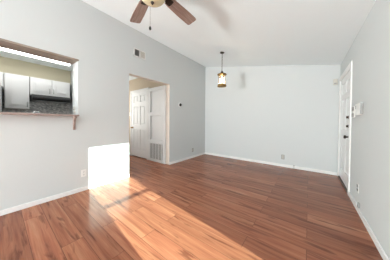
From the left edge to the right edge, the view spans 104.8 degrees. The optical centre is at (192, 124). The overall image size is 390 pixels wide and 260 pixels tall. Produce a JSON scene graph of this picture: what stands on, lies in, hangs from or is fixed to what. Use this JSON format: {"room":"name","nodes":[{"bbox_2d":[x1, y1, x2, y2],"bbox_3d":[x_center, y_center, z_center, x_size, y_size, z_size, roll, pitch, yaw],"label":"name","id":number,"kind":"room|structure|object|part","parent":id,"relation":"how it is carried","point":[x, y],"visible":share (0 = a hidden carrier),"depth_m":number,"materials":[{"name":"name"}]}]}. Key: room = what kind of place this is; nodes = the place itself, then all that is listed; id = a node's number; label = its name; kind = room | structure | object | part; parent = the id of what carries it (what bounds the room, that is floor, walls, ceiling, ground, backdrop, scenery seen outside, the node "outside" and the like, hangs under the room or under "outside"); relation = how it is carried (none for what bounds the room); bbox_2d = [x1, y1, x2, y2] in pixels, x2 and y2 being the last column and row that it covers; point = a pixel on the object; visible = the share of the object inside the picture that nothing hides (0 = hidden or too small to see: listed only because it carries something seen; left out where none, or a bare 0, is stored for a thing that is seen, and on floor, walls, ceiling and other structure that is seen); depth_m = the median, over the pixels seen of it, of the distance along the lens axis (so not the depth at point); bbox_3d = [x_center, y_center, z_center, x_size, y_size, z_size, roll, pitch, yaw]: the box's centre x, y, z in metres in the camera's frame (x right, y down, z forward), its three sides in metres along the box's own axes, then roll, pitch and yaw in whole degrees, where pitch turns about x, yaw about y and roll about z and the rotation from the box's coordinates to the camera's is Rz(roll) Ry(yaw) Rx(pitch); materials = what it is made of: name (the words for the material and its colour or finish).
{"room":"empty living room","nodes":[
{"label":"empty living room","id":0,"kind":"room"},
{"bbox_2d":[0,50,72,70],"bbox_3d":[-3.257,-1.379,2.341,2.103,0.080,2.750,1,1,38],"label":"ceiling","id":1,"kind":"structure","parent":0,"point":[2,53],"depth_m":3.20,"materials":[{"name":"white paint"}]},
{"bbox_2d":[0,47,70,66],"bbox_3d":[-3.304,-1.320,2.598,0.236,0.044,1.900,1,1,38],"label":"fluorescent light","id":2,"kind":"object","parent":1,"relation":"attached to","point":[1,48],"visible":0.56,"depth_m":2.90,"materials":[{"name":"white plastic"}]},
{"bbox_2d":[70,70,72,113],"bbox_3d":[-2.456,-0.149,3.409,2.103,2.400,0.100,1,1,38],"label":"wall","id":3,"kind":"structure","parent":0,"point":[71,85],"depth_m":3.83,"materials":[{"name":"white paint"}]},
{"bbox_2d":[0,0,205,209],"bbox_3d":[-2.614,-0.426,1.377,0.120,3.013,9.795,1,1,38],"label":"wall","id":4,"kind":"structure","parent":0,"point":[41,157],"depth_m":2.43,"materials":[{"name":"white paint"}]},
{"bbox_2d":[0,38,78,64],"bbox_3d":[-2.386,-1.043,1.774,0.274,0.132,1.812,1,1,38],"label":"trim","id":5,"kind":"structure","parent":4,"relation":"attached to","point":[4,43],"depth_m":2.04,"materials":[{"name":"brown wood"}]},
{"bbox_2d":[0,112,78,115],"bbox_3d":[-2.382,-0.126,1.717,0.377,0.026,1.710,1,1,38],"label":"bar ledge","id":6,"kind":"object","parent":4,"relation":"attached to","point":[2,113],"visible":0.82,"depth_m":1.91,"materials":[{"name":"brown wood"}]},
{"bbox_2d":[73,63,75,114],"bbox_3d":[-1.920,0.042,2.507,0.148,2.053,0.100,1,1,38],"label":"trim","id":7,"kind":"structure","parent":4,"relation":"attached to","point":[74,100],"depth_m":2.45,"materials":[{"name":"white paint"}]},
{"bbox_2d":[73,116,76,129],"bbox_3d":[-1.792,-0.013,2.281,0.090,0.208,0.034,1,1,38],"label":"corbel","id":8,"kind":"object","parent":4,"relation":"attached to","point":[74,117],"visible":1,"depth_m":2.29,"materials":[{"name":"brown wood"}]},
{"bbox_2d":[81,169,85,176],"bbox_3d":[-1.756,0.788,2.413,0.011,0.116,0.072,1,1,38],"label":"wall outlet","id":9,"kind":"object","parent":4,"relation":"attached to","point":[83,172],"visible":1,"depth_m":2.41,"materials":[{"name":"white plastic"}]},
{"bbox_2d":[0,152,204,215],"bbox_3d":[-2.571,1.050,1.359,0.014,0.062,9.795,1,1,38],"label":"baseboard","id":10,"kind":"structure","parent":4,"relation":"attached to","point":[43,200],"depth_m":2.22,"materials":[{"name":"white wood"}]},
{"bbox_2d":[134,48,145,59],"bbox_3d":[-1.123,-1.482,3.173,0.017,0.168,0.276,1,1,38],"label":"air vent","id":11,"kind":"object","parent":4,"relation":"in","point":[138,53],"visible":1,"depth_m":3.17,"materials":[{"name":"white plastic"}]},
{"bbox_2d":[129,73,169,164],"bbox_3d":[-0.992,0.018,3.491,0.120,2.082,1.105,1,1,38],"label":"trim","id":12,"kind":"structure","parent":4,"relation":"attached to","point":[133,75],"depth_m":3.91,"materials":[{"name":"beige paint"}]},
{"bbox_2d":[129,78,163,152],"bbox_3d":[-1.570,-0.208,4.695,2.273,2.490,0.100,1,1,38],"label":"wall","id":13,"kind":"structure","parent":0,"point":[138,83],"depth_m":4.74,"materials":[{"name":"beige paint"}]},
{"bbox_2d":[131,90,146,158],"bbox_3d":[-1.687,0.007,4.651,0.830,2.020,0.106,1,1,38],"label":"door","id":14,"kind":"structure","parent":13,"relation":"in","point":[139,99],"depth_m":4.64,"materials":[{"name":"white wood"}]},
{"bbox_2d":[130,88,148,159],"bbox_3d":[-1.668,-0.016,4.674,0.960,2.105,0.055,1,1,38],"label":"trim","id":15,"kind":"structure","parent":13,"relation":"attached to","point":[143,89],"depth_m":4.90,"materials":[{"name":"white wood"}]},
{"bbox_2d":[129,153,165,163],"bbox_3d":[-1.622,1.006,4.658,2.273,0.062,0.042,1,1,38],"label":"baseboard","id":16,"kind":"structure","parent":13,"relation":"attached to","point":[129,153],"depth_m":4.16,"materials":[{"name":"white wood"}]},
{"bbox_2d":[148,85,165,161],"bbox_3d":[-1.021,-0.016,4.178,0.750,2.010,0.050,1,1,38],"label":"door","id":17,"kind":"structure","parent":13,"relation":"in","point":[156,95],"depth_m":4.14,"materials":[{"name":"white wood"}]},
{"bbox_2d":[150,142,161,161],"bbox_3d":[-1.030,0.757,4.161,0.530,0.476,0.024,1,1,38],"label":"return air grille","id":18,"kind":"object","parent":17,"relation":"attached to","point":[155,148],"visible":1,"depth_m":4.14,"materials":[{"name":"white metal"}]},
{"bbox_2d":[0,154,382,259],"bbox_3d":[-2.163,1.139,1.046,5.931,0.100,10.035,1,1,38],"label":"floor","id":19,"kind":"structure","parent":0,"point":[205,206],"depth_m":1.71,"materials":[{"name":"laminate"}]},
{"bbox_2d":[0,85,2,111],"bbox_3d":[-3.853,0.187,2.538,0.724,1.735,0.800,1,1,38],"label":"refrigerator","id":20,"kind":"object","parent":19,"relation":"on","point":[1,87],"visible":0.32,"depth_m":2.64,"materials":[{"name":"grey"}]},
{"bbox_2d":[81,0,375,66],"bbox_3d":[-1.225,-1.620,0.294,3.608,0.820,10.035,1,1,38],"label":"ceiling","id":21,"kind":"structure","parent":0,"point":[248,32],"depth_m":2.42,"materials":[{"name":"white paint"}]},
{"bbox_2d":[130,0,195,29],"bbox_3d":[-0.367,-1.297,1.485,1.254,0.617,1.204,1,1,38],"label":"ceiling fan","id":22,"kind":"object","parent":21,"relation":"hanging from","point":[141,8],"visible":1,"depth_m":1.74,"materials":[{"name":"brown wood"}]},
{"bbox_3d":[-0.636,-1.332,1.793,0.136,0.008,0.445,-14,9,-34],"label":"blade","id":23,"kind":"part","parent":22,"relation":"part of","materials":[{"name":"brown wood"}]},
{"bbox_3d":[-0.392,-1.209,1.450,0.252,0.068,0.252,1,1,38],"label":"lamp shade","id":24,"kind":"part","parent":22,"relation":"part of","materials":[{"name":"beige glass"}]},
{"bbox_3d":[-0.139,-1.329,1.787,0.136,0.008,0.445,-13,-7,36],"label":"blade","id":25,"kind":"part","parent":22,"relation":"part of","materials":[{"name":"brown wood"}]},
{"bbox_2d":[217,52,226,87],"bbox_3d":[0.691,-1.300,3.574,0.220,0.830,0.220,1,1,38],"label":"pendant lantern","id":26,"kind":"object","parent":21,"relation":"hanging from","point":[222,85],"visible":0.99,"depth_m":3.54,"materials":[{"name":"brown metal"}]},
{"bbox_2d":[205,65,340,171],"bbox_3d":[1.795,-0.451,4.237,3.608,3.037,0.120,1,1,38],"label":"wall","id":27,"kind":"structure","parent":0,"point":[262,113],"depth_m":3.89,"materials":[{"name":"white paint"}]},
{"bbox_2d":[205,152,336,174],"bbox_3d":[1.749,1.037,4.203,3.354,0.062,0.014,1,1,38],"label":"baseboard","id":28,"kind":"structure","parent":27,"relation":"attached to","point":[232,157],"depth_m":3.85,"materials":[{"name":"white wood"}]},
{"bbox_2d":[339,0,389,259],"bbox_3d":[0.145,-0.038,-0.747,0.120,2.341,9.795,1,1,38],"label":"wall","id":29,"kind":"structure","parent":0,"point":[369,52],"depth_m":1.50,"materials":[{"name":"white paint"}]},
{"bbox_2d":[338,176,346,192],"bbox_3d":[2.759,1.084,2.707,0.106,0.028,0.934,1,1,38],"label":"threshold","id":30,"kind":"object","parent":29,"relation":"attached to","point":[340,179],"depth_m":2.68,"materials":[{"name":"brown metal"}]},
{"bbox_2d":[339,71,349,187],"bbox_3d":[2.730,0.095,2.720,0.106,1.945,0.930,1,1,38],"label":"door","id":31,"kind":"structure","parent":29,"relation":"in","point":[345,82],"depth_m":2.71,"materials":[{"name":"white wood"}]},
{"bbox_2d":[337,61,352,194],"bbox_3d":[2.730,0.067,2.719,0.018,2.060,1.100,1,1,38],"label":"trim","id":32,"kind":"structure","parent":29,"relation":"attached to","point":[350,66],"depth_m":2.33,"materials":[{"name":"white wood"}]},
{"bbox_2d":[351,106,354,117],"bbox_3d":[2.300,-0.172,2.158,0.020,0.164,0.116,1,1,38],"label":"double switch","id":33,"kind":"object","parent":29,"relation":"attached to","point":[353,107],"visible":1,"depth_m":2.13,"materials":[{"name":"white plastic"}]},
{"bbox_2d":[355,102,363,114],"bbox_3d":[2.075,-0.187,1.878,0.035,0.144,0.238,1,1,38],"label":"alarm keypad","id":34,"kind":"object","parent":29,"relation":"attached to","point":[359,108],"visible":1,"depth_m":1.80,"materials":[{"name":"white plastic"}]},
{"bbox_3d":[2.005,-0.186,1.786,0.027,0.136,0.006,1,1,38],"label":"panel","id":35,"kind":"part","parent":34,"relation":"part of","materials":[{"name":"grey plastic"}]},
{"bbox_2d":[348,192,388,259],"bbox_3d":[-0.259,1.105,-1.134,0.014,0.062,8.670,1,1,38],"label":"baseboard","id":36,"kind":"structure","parent":29,"relation":"attached to","point":[372,235],"depth_m":1.48,"materials":[{"name":"white wood"}]},
{"bbox_3d":[-4.058,-0.154,2.971,0.100,2.400,2.550,1,1,38],"label":"wall","id":37,"kind":"structure","parent":0,"visible":0},
{"bbox_2d":[0,72,3,88],"bbox_3d":[-3.939,-0.851,2.727,0.358,0.293,0.620,1,1,38],"label":"upper cabinet","id":38,"kind":"object","parent":37,"relation":"attached to","point":[1,73],"visible":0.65,"depth_m":2.87,"materials":[{"name":"white paint"}]},
{"bbox_3d":[-3.726,-0.850,2.759,0.043,0.269,0.294,1,1,38],"label":"door","id":39,"kind":"part","parent":38,"relation":"part of","materials":[{"name":"white paint"}]},
{"bbox_2d":[4,72,28,109],"bbox_3d":[-3.646,-0.657,3.111,0.358,0.688,0.328,1,1,38],"label":"upper cabinet","id":40,"kind":"object","parent":37,"relation":"attached to","point":[16,87],"visible":1,"depth_m":3.00,"materials":[{"name":"white paint"}]},
{"bbox_2d":[0,56,70,84],"bbox_3d":[-3.972,-1.177,2.894,0.100,0.350,2.550,1,1,38],"label":"wall","id":41,"kind":"structure","parent":37,"relation":"attached to","point":[7,65],"depth_m":3.35,"materials":[{"name":"beige paint"}]},
{"bbox_2d":[3,92,69,113],"bbox_3d":[-3.571,-0.269,3.509,0.012,0.780,1.100,1,1,38],"label":"backsplash","id":42,"kind":"structure","parent":37,"relation":"attached to","point":[48,108],"depth_m":3.57,"materials":[{"name":"stone"}]},
{"bbox_2d":[29,77,69,97],"bbox_3d":[-3.335,-0.819,3.510,0.358,0.373,0.672,1,1,38],"label":"upper cabinet","id":43,"kind":"object","parent":37,"relation":"attached to","point":[38,86],"visible":0.98,"depth_m":3.38,"materials":[{"name":"white paint"}]},
{"bbox_3d":[-3.320,-0.815,3.287,0.043,0.349,0.320,1,1,38],"label":"door","id":44,"kind":"part","parent":43,"relation":"part of","materials":[{"name":"white paint"}]},
{"bbox_3d":[-3.115,-0.818,3.553,0.043,0.349,0.320,1,1,38],"label":"door","id":45,"kind":"part","parent":43,"relation":"part of","materials":[{"name":"white paint"}]},
{"bbox_2d":[29,94,70,103],"bbox_3d":[-3.280,-0.565,3.465,0.488,0.126,0.630,1,1,38],"label":"range hood","id":46,"kind":"object","parent":37,"relation":"attached to","point":[33,97],"visible":0.98,"depth_m":3.33,"materials":[{"name":"black metal"}]}
]}

